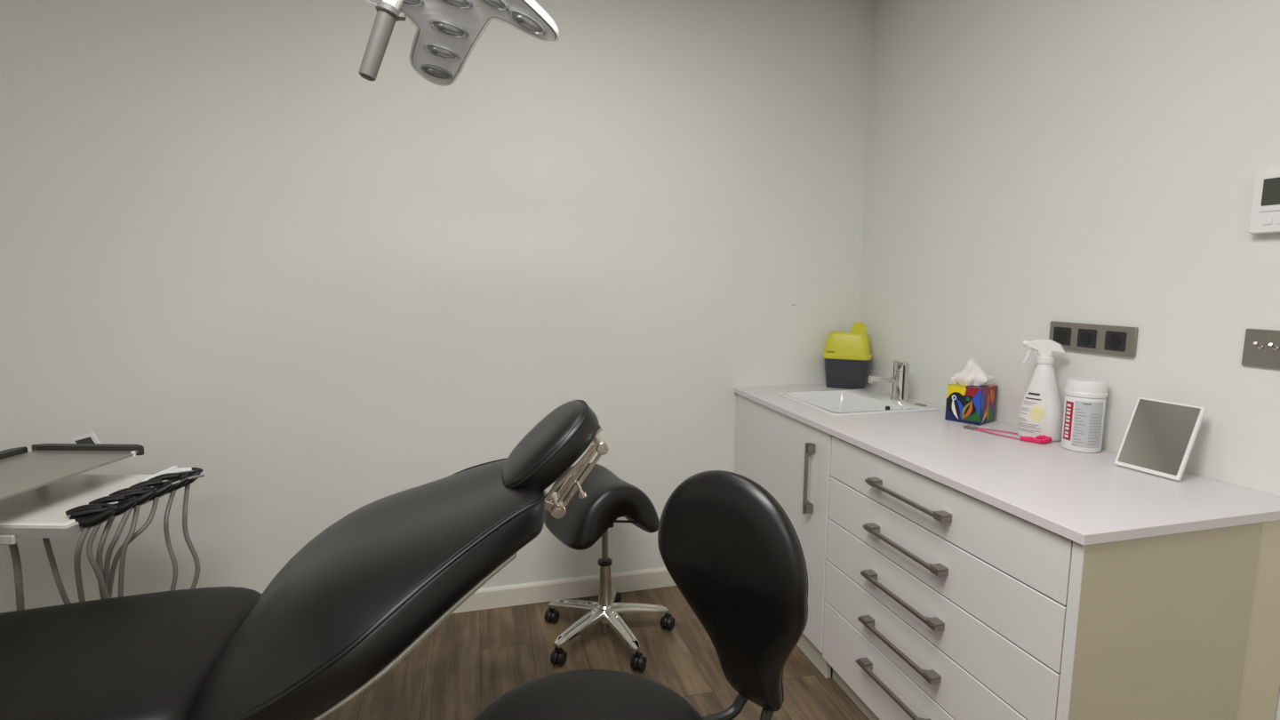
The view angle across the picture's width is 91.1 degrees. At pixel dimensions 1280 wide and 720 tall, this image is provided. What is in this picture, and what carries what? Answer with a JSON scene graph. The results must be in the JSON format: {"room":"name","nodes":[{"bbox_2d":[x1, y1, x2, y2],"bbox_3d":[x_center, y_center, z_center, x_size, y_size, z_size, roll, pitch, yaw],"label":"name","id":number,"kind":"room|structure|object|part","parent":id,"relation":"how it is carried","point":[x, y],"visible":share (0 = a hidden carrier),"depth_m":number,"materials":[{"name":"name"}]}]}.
{"room":"dental clinic","nodes":[
{"label":"dental clinic","id":0,"kind":"room"},
{"bbox_2d":[0,0,873,613],"bbox_3d":[-1.068,-0.234,2.440,4.500,2.600,0.100,-2,8,-14],"label":"wall","id":1,"kind":"structure","parent":0,"point":[284,274],"depth_m":2.41,"materials":[{"name":"paint"}]},
{"bbox_2d":[452,567,676,613],"bbox_3d":[-1.357,1.027,2.467,3.680,0.088,0.014,-2,8,-14],"label":"baseboard","id":2,"kind":"structure","parent":1,"relation":"attached to","point":[484,598],"depth_m":2.72,"materials":[{"name":"white"}]},
{"bbox_2d":[320,585,869,719],"bbox_3d":[-0.482,1.374,0.352,4.500,0.060,4.800,-2,8,-14],"label":"floor","id":3,"kind":"structure","parent":0,"point":[471,659],"depth_m":2.27,"materials":[{"name":"brown wood"}]},
{"bbox_2d":[0,432,204,610],"bbox_3d":[-1.734,0.711,1.771,0.803,0.889,0.614,2,7,14],"label":"unit","id":4,"kind":"object","parent":3,"relation":"on","point":[44,492],"visible":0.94,"depth_m":1.69,"materials":[{"name":"grey plastic"}]},
{"bbox_3d":[-1.628,0.442,1.547,0.180,0.024,0.010,0,7,1],"label":"handle","id":5,"kind":"part","parent":4,"relation":"part of","materials":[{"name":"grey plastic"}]},
{"bbox_3d":[-1.665,0.304,1.664,0.322,0.008,0.472,0,7,1],"label":"panel","id":6,"kind":"part","parent":4,"relation":"part of","materials":[{"name":"silver metal"}]},
{"bbox_2d":[0,473,168,526],"bbox_3d":[-1.715,0.380,1.751,0.600,0.005,0.396,0,7,1],"label":"tray","id":7,"kind":"object","parent":4,"relation":"on","point":[47,505],"depth_m":1.71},
{"bbox_3d":[-1.357,0.360,1.867,0.013,0.016,0.106,5,9,32],"label":"metal rod","id":8,"kind":"part","parent":4,"relation":"part of","materials":[{"name":"silver metal"}]},
{"bbox_2d":[0,400,608,719],"bbox_3d":[-1.031,0.674,1.268,1.970,1.094,0.747,-3,8,-20],"label":"dental chair","id":9,"kind":"object","parent":3,"relation":"on","point":[358,597],"visible":1,"depth_m":1.22,"materials":[{"name":"black leather"}]},
{"bbox_2d":[0,586,261,719],"bbox_3d":[-1.431,0.657,1.209,1.172,0.136,0.550,-2,8,-14],"label":"seat cushion","id":10,"kind":"object","parent":9,"relation":"on","point":[148,656],"depth_m":1.26,"materials":[{"name":"black leather"}]},
{"bbox_3d":[-0.557,0.475,1.414,0.672,0.416,0.756,-2,8,-14],"label":"backrest","id":11,"kind":"part","parent":9,"relation":"part of","materials":[{"name":"black leather"}]},
{"bbox_3d":[-0.272,0.356,1.448,0.160,0.075,0.024,-2,8,-14],"label":"support rod","id":12,"kind":"part","parent":9,"relation":"part of","materials":[{"name":"metal"}]},
{"bbox_3d":[-0.173,0.228,1.457,0.167,0.154,0.060,-2,8,-14],"label":"mount plate","id":13,"kind":"part","parent":9,"relation":"part of","materials":[{"name":"metal"}]},
{"bbox_2d":[544,463,674,671],"bbox_3d":[-0.108,0.745,2.412,0.513,0.668,0.531,-2,8,-14],"label":"stool","id":14,"kind":"object","parent":3,"relation":"on","point":[585,521],"visible":0.94,"depth_m":2.27,"materials":[{"name":"black leather"}]},
{"bbox_3d":[-0.260,0.969,2.481,0.228,0.051,0.052,3,8,23],"label":"arm","id":15,"kind":"part","parent":14,"relation":"part of","materials":[{"name":"silver metal"}]},
{"bbox_3d":[-0.225,0.989,2.326,0.052,0.051,0.228,7,10,41],"label":"arm","id":16,"kind":"part","parent":14,"relation":"part of","materials":[{"name":"silver metal"}]},
{"bbox_3d":[-0.143,0.533,2.332,0.419,0.230,0.407,-2,8,-14],"label":"seat","id":17,"kind":"part","parent":14,"relation":"part of","materials":[{"name":"black leather"}]},
{"bbox_3d":[-0.122,0.959,2.562,0.052,0.051,0.228,1,7,5],"label":"arm","id":18,"kind":"part","parent":14,"relation":"part of","materials":[{"name":"silver metal"}]},
{"bbox_3d":[-0.134,0.589,2.378,0.100,0.083,0.150,-4,9,-31],"label":"seat mount","id":19,"kind":"part","parent":14,"relation":"part of","materials":[{"name":"black plastic"}]},
{"bbox_3d":[-0.066,0.991,2.311,0.052,0.051,0.228,-4,8,-30],"label":"arm","id":20,"kind":"part","parent":14,"relation":"part of","materials":[{"name":"silver metal"}]},
{"bbox_3d":[-0.038,0.616,2.374,0.126,0.025,0.017,0,7,-1],"label":"lever","id":21,"kind":"part","parent":14,"relation":"part of","materials":[{"name":"black plastic"}]},
{"bbox_3d":[-0.003,0.972,2.460,0.229,0.051,0.053,-2,8,-14],"label":"arm","id":22,"kind":"part","parent":14,"relation":"part of","materials":[{"name":"silver metal"}]},
{"bbox_2d":[472,470,807,719],"bbox_3d":[-0.043,0.732,1.128,0.684,1.020,0.552,-2,8,-14],"label":"chair","id":23,"kind":"object","parent":3,"relation":"on","point":[733,553],"visible":1,"depth_m":1.17,"materials":[{"name":"black leather"}]},
{"bbox_3d":[-0.094,0.683,1.073,0.468,0.081,0.468,-2,8,-14],"label":"seat","id":24,"kind":"part","parent":23,"relation":"part of","materials":[{"name":"black leather"}]},
{"bbox_3d":[0.185,0.448,1.224,0.111,0.479,0.344,-7,10,-44],"label":"backrest","id":25,"kind":"part","parent":23,"relation":"part of","materials":[{"name":"black leather"}]},
{"bbox_2d":[735,393,831,678],"bbox_3d":[0.744,0.625,2.561,0.507,0.876,0.781,-2,8,-14],"label":"base cabinet","id":26,"kind":"object","parent":3,"relation":"on","point":[789,458],"visible":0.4,"depth_m":2.29,"materials":[{"name":"white laminate"}]},
{"bbox_3d":[0.589,0.413,2.192,0.034,0.255,0.020,-2,8,-14],"label":"handle","id":27,"kind":"part","parent":26,"relation":"part of","materials":[{"name":"silver metal"}]},
{"bbox_2d":[822,435,1279,719],"bbox_3d":[1.021,0.726,1.768,0.641,0.878,0.900,-2,8,-14],"label":"base cabinet","id":28,"kind":"object","parent":3,"relation":"on","point":[942,602],"visible":0.91,"depth_m":1.38,"materials":[{"name":"beige laminate"}]},
{"bbox_3d":[0.749,0.979,1.744,0.019,0.206,0.868,-2,8,-14],"label":"drawer","id":29,"kind":"part","parent":28,"relation":"part of","materials":[{"name":"white laminate"}]},
{"bbox_3d":[0.714,0.935,1.765,0.034,0.020,0.315,-2,8,-14],"label":"handle","id":30,"kind":"part","parent":28,"relation":"part of","materials":[{"name":"silver metal"}]},
{"bbox_3d":[0.715,0.799,1.748,0.034,0.020,0.315,-2,8,-14],"label":"handle","id":31,"kind":"part","parent":28,"relation":"part of","materials":[{"name":"silver metal"}]},
{"bbox_3d":[0.715,0.655,1.730,0.034,0.020,0.315,-2,8,-14],"label":"handle","id":32,"kind":"part","parent":28,"relation":"part of","materials":[{"name":"silver metal"}]},
{"bbox_3d":[0.716,0.511,1.711,0.034,0.020,0.315,-2,8,-14],"label":"handle","id":33,"kind":"part","parent":28,"relation":"part of","materials":[{"name":"silver metal"}]},
{"bbox_3d":[0.716,0.372,1.694,0.034,0.020,0.315,-2,8,-14],"label":"handle","id":34,"kind":"part","parent":28,"relation":"part of","materials":[{"name":"silver metal"}]},
{"bbox_3d":[0.749,0.802,1.721,0.019,0.142,0.868,-2,8,-14],"label":"drawer","id":35,"kind":"part","parent":28,"relation":"part of","materials":[{"name":"white laminate"}]},
{"bbox_3d":[0.749,0.657,1.703,0.019,0.142,0.868,-2,8,-14],"label":"drawer","id":36,"kind":"part","parent":28,"relation":"part of","materials":[{"name":"white laminate"}]},
{"bbox_3d":[0.750,0.512,1.684,0.019,0.142,0.868,-2,8,-14],"label":"drawer","id":37,"kind":"part","parent":28,"relation":"part of","materials":[{"name":"white laminate"}]},
{"bbox_3d":[0.750,0.371,1.666,0.019,0.136,0.868,-2,8,-14],"label":"drawer","id":38,"kind":"part","parent":28,"relation":"part of","materials":[{"name":"white laminate"}]},
{"bbox_2d":[734,384,1279,545],"bbox_3d":[0.935,0.231,2.088,0.620,0.022,1.692,-2,8,-14],"label":"countertop","id":39,"kind":"structure","parent":28,"relation":"on","point":[1084,499],"depth_m":1.54,"materials":[{"name":"white laminate"}]},
{"bbox_2d":[822,321,871,389],"bbox_3d":[0.933,-0.024,2.829,0.208,0.294,0.134,3,8,23],"label":"bin","id":40,"kind":"object","parent":39,"relation":"on","point":[846,356],"visible":0.99,"depth_m":2.78,"materials":[{"name":"plastic"}]},
{"bbox_3d":[0.933,-0.068,2.823,0.208,0.116,0.134,3,8,23],"label":"lid","id":41,"kind":"part","parent":40,"relation":"part of","materials":[{"name":"yellow plastic"}]},
{"bbox_2d":[776,388,939,415],"bbox_3d":[0.851,0.229,2.517,0.450,0.143,0.460,-2,8,-14],"label":"sink","id":42,"kind":"object","parent":39,"relation":"in","point":[854,401],"visible":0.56,"depth_m":2.62,"materials":[{"name":"white ceramic"}]},
{"bbox_2d":[868,360,909,400],"bbox_3d":[0.996,0.078,2.500,0.162,0.164,0.068,-1,7,-11],"label":"tap","id":43,"kind":"object","parent":39,"relation":"on","point":[900,380],"visible":1,"depth_m":2.49,"materials":[{"name":"silver metal"}]},
{"bbox_3d":[0.967,0.078,2.507,0.110,0.030,0.024,0,7,0],"label":"spout","id":44,"kind":"part","parent":43,"relation":"part of","materials":[{"name":"silver metal"}]},
{"bbox_3d":[1.029,0.019,2.498,0.086,0.046,0.059,-2,8,-14],"label":"lever","id":45,"kind":"part","parent":43,"relation":"part of","materials":[{"name":"silver metal"}]},
{"bbox_2d":[944,383,998,425],"bbox_3d":[1.142,0.147,2.166,0.118,0.125,0.117,-5,9,-37],"label":"tissue box","id":46,"kind":"object","parent":39,"relation":"on","point":[969,404],"visible":0.94,"depth_m":2.13,"materials":[{"name":"multicoloured cardboard"}]},
{"bbox_2d":[950,357,994,385],"bbox_3d":[1.144,0.038,2.154,0.137,0.094,0.073,3,8,24],"label":"tissue","id":47,"kind":"object","parent":46,"relation":"on","point":[972,374],"visible":1,"depth_m":2.14,"materials":[{"name":"paper"}]},
{"bbox_2d":[963,424,1051,443],"bbox_3d":[1.147,0.226,1.966,0.068,0.019,0.248,-4,8,-28],"label":"toothbrush","id":48,"kind":"object","parent":39,"relation":"on","point":[1040,439],"visible":0.99,"depth_m":1.90,"materials":[{"name":"plastic"}]},
{"bbox_3d":[1.144,0.231,1.971,0.067,0.004,0.187,-4,8,-29],"label":"cord","id":49,"kind":"part","parent":48,"relation":"part of","materials":[{"name":"pink plastic"}]},
{"bbox_2d":[1016,339,1066,441],"bbox_3d":[1.223,0.090,1.910,0.118,0.304,0.078,3,8,20],"label":"spray bottle","id":50,"kind":"object","parent":39,"relation":"on","point":[1041,411],"visible":0.99,"depth_m":1.89,"materials":[{"name":"white plastic"}]},
{"bbox_2d":[1060,376,1108,453],"bbox_3d":[1.267,0.156,1.793,0.101,0.202,0.101,-2,8,-14],"label":"wipes canister","id":51,"kind":"object","parent":39,"relation":"on","point":[1084,404],"visible":1,"depth_m":1.76,"materials":[{"name":"white plastic"}]},
{"bbox_3d":[1.268,0.078,1.783,0.101,0.046,0.101,-2,8,-14],"label":"lid","id":52,"kind":"part","parent":51,"relation":"part of","materials":[{"name":"white plastic"}]},
{"bbox_2d":[1114,397,1206,480],"bbox_3d":[1.304,0.194,1.579,0.077,0.177,0.148,-3,8,-20],"label":"mirror","id":53,"kind":"object","parent":39,"relation":"on","point":[1160,436],"visible":1,"depth_m":1.57,"materials":[{"name":"white plastic"}]},
{"bbox_3d":[1.085,0.781,1.337,0.478,0.878,0.025,-2,8,-14],"label":"panel","id":54,"kind":"part","parent":28,"relation":"part of","materials":[{"name":"beige laminate"}]},
{"bbox_2d":[858,0,1279,719],"bbox_3d":[1.664,-0.003,0.684,0.100,2.600,4.700,-2,8,-14],"label":"wall","id":55,"kind":"structure","parent":0,"point":[1031,164],"depth_m":1.83,"materials":[{"name":"paint"}]},
{"bbox_2d":[1048,320,1138,357],"bbox_3d":[1.310,-0.063,1.819,0.014,0.082,0.268,-2,8,-14],"label":"socket plate","id":56,"kind":"object","parent":55,"relation":"attached to","point":[1100,339],"visible":0.94,"depth_m":1.80,"materials":[{"name":"silver metal"}]},
{"bbox_2d":[1052,327,1071,345],"bbox_3d":[1.283,-0.073,1.909,0.003,0.053,0.057,-2,8,-14],"label":"socket","id":57,"kind":"object","parent":56,"relation":"attached to","point":[1061,335],"depth_m":1.90,"materials":[{"name":"black plastic"}]},
{"bbox_2d":[1076,328,1096,348],"bbox_3d":[1.303,-0.063,1.832,0.003,0.053,0.057,-2,8,-14],"label":"socket","id":58,"kind":"object","parent":56,"relation":"attached to","point":[1085,338],"depth_m":1.83,"materials":[{"name":"black plastic"}]},
{"bbox_2d":[1104,330,1126,351],"bbox_3d":[1.324,-0.053,1.750,0.003,0.053,0.057,-2,8,-14],"label":"socket","id":59,"kind":"object","parent":56,"relation":"attached to","point":[1114,340],"depth_m":1.75,"materials":[{"name":"black plastic"}]},
{"bbox_2d":[1241,328,1279,368],"bbox_3d":[1.408,-0.025,1.418,0.028,0.085,0.086,-2,8,-14],"label":"switch plate","id":60,"kind":"object","parent":55,"relation":"attached to","point":[1261,348],"visible":1,"depth_m":1.43,"materials":[{"name":"silver metal"}]},
{"bbox_2d":[1248,171,1279,233],"bbox_3d":[1.412,-0.345,1.366,0.028,0.132,0.124,-2,8,-14],"label":"thermostat","id":61,"kind":"object","parent":55,"relation":"attached to","point":[1265,214],"visible":1,"depth_m":1.40,"materials":[{"name":"white plastic"}]},
{"bbox_3d":[-0.474,-1.264,0.015,4.500,0.060,4.800,-2,8,-14],"label":"ceiling","id":62,"kind":"structure","parent":0,"visible":0},
{"bbox_2d":[358,0,559,86],"bbox_3d":[-0.449,-0.988,1.325,0.486,0.818,0.289,3,8,21],"label":"lamp","id":63,"kind":"object","parent":62,"relation":"hanging from","point":[447,33],"visible":1,"depth_m":1.36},
{"bbox_3d":[-0.517,-0.753,1.286,0.088,0.093,0.045,7,10,42],"label":"grip arm","id":64,"kind":"part","parent":63,"relation":"part of"}
]}

